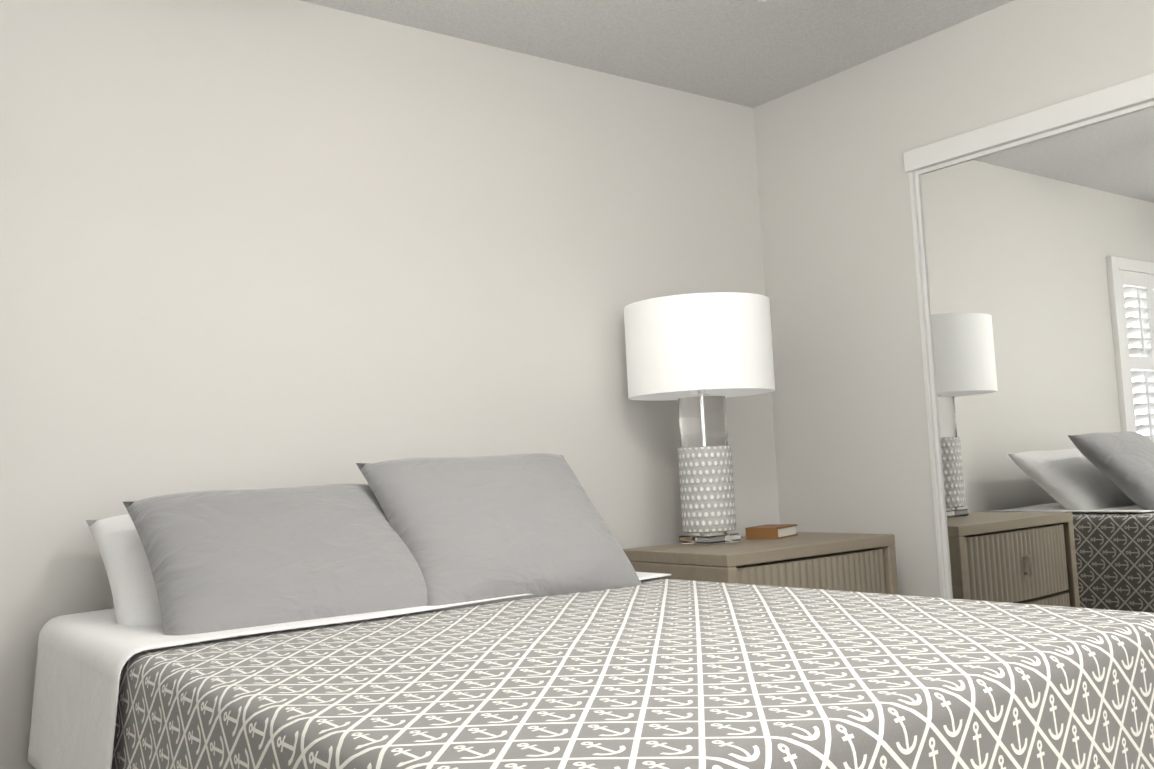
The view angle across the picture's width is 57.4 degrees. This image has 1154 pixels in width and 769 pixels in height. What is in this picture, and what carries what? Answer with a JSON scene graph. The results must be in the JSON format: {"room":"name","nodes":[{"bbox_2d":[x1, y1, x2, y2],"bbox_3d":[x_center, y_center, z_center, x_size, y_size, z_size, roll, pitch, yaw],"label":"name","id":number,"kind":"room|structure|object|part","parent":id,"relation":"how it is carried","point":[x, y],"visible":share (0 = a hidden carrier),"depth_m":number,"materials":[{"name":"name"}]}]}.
{"room":"bedroom","nodes":[
{"label":"bedroom","id":0,"kind":"room"},
{"bbox_2d":[0,0,779,768],"bbox_3d":[-0.728,0.057,3.216,3.951,2.440,0.120,1,-6,-37],"label":"wall","id":1,"kind":"structure","parent":0,"point":[256,244],"depth_m":3.16,"materials":[{"name":"white paint"}]},
{"bbox_2d":[300,0,1013,107],"bbox_3d":[0.583,-1.375,2.072,4.651,0.100,3.776,1,-6,-37],"label":"ceiling","id":2,"kind":"structure","parent":0,"point":[752,53],"depth_m":3.58,"materials":[{"name":"white paint"}]},
{"bbox_2d":[753,0,1153,597],"bbox_3d":[1.933,-0.103,2.862,0.120,2.440,3.656,1,-6,-37],"label":"wall","id":3,"kind":"structure","parent":0,"point":[852,448],"depth_m":3.88,"materials":[{"name":"white paint"}]},
{"bbox_2d":[909,172,946,597],"bbox_3d":[1.822,0.143,2.978,0.094,1.980,1.848,1,-6,-37],"label":"door frame","id":4,"kind":"structure","parent":3,"relation":"attached to","point":[927,388],"depth_m":3.70,"materials":[{"name":"white"}]},
{"bbox_2d":[903,73,1153,172],"bbox_3d":[1.766,-0.879,3.056,0.108,0.074,1.864,1,-6,-37],"label":"header rail","id":5,"kind":"object","parent":3,"relation":"attached to","point":[1115,98],"visible":0.73,"depth_m":3.37,"materials":[{"name":"white wood"}]},
{"bbox_2d":[914,101,1153,612],"bbox_3d":[1.541,0.173,3.311,0.024,1.960,0.945,1,-6,-37],"label":"mirror","id":6,"kind":"object","parent":3,"relation":"attached to","point":[1040,263],"depth_m":3.36,"materials":[{"name":"clear"}]},
{"bbox_3d":[1.541,0.173,3.311,0.024,1.960,0.945,1,-6,-37],"label":"closet mirror frame","id":7,"kind":"part","parent":6,"relation":"part of","materials":[{"name":"silver metal"}]},
{"bbox_3d":[0.707,1.154,1.869,4.651,0.100,3.776,1,-6,-37],"label":"floor","id":8,"kind":"structure","parent":0,"visible":0},
{"bbox_2d":[27,453,1153,768],"bbox_3d":[-0.048,0.643,2.141,1.625,1.034,2.191,1,-6,-37],"label":"bed","id":9,"kind":"object","parent":8,"relation":"on","point":[507,611],"visible":1,"depth_m":1.82,"materials":[{"name":"grey fabric"}]},
{"bbox_2d":[122,483,465,659],"bbox_3d":[-0.658,0.404,2.450,0.660,0.158,0.530,0,31,-33],"label":"pillow","id":10,"kind":"object","parent":9,"relation":"on","point":[221,561],"depth_m":2.36,"materials":[{"name":"grey fabric"}]},
{"bbox_2d":[355,453,650,624],"bbox_3d":[-0.186,0.367,2.713,0.640,0.158,0.530,0,39,-35],"label":"pillow","id":11,"kind":"object","parent":9,"relation":"on","point":[465,533],"depth_m":2.61,"materials":[{"name":"grey fabric"}]},
{"bbox_2d":[32,567,1153,768],"bbox_3d":[-0.038,0.800,2.125,1.625,0.648,2.186,1,-6,-37],"label":"bedspread","id":12,"kind":"object","parent":9,"relation":"on","point":[645,670],"depth_m":1.61,"materials":[{"name":"grey fabric"}]},
{"bbox_2d":[623,532,898,594],"bbox_3d":[0.642,0.882,3.518,0.800,0.710,0.531,1,-6,-37],"label":"nightstand","id":13,"kind":"object","parent":8,"relation":"on","point":[859,562],"visible":0.25,"depth_m":3.37,"materials":[{"name":"brown wood"}]},
{"bbox_2d":[624,292,774,544],"bbox_3d":[0.435,0.116,3.655,0.506,0.859,0.506,1,-6,-37],"label":"lamp","id":14,"kind":"object","parent":13,"relation":"on","point":[699,357],"visible":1,"depth_m":3.52,"materials":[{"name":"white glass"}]},
{"bbox_3d":[0.424,-0.121,3.674,0.506,0.315,0.506,1,-6,-37],"label":"lamp shade","id":15,"kind":"part","parent":14,"relation":"part of","materials":[{"name":"fabric"}]},
{"bbox_2d":[745,524,797,538],"bbox_3d":[0.688,0.520,3.728,0.120,0.040,0.170,-6,-6,35],"label":"book","id":16,"kind":"object","parent":13,"relation":"on","point":[773,531],"visible":1,"depth_m":3.67,"materials":[{"name":"brown paper"}]}
]}

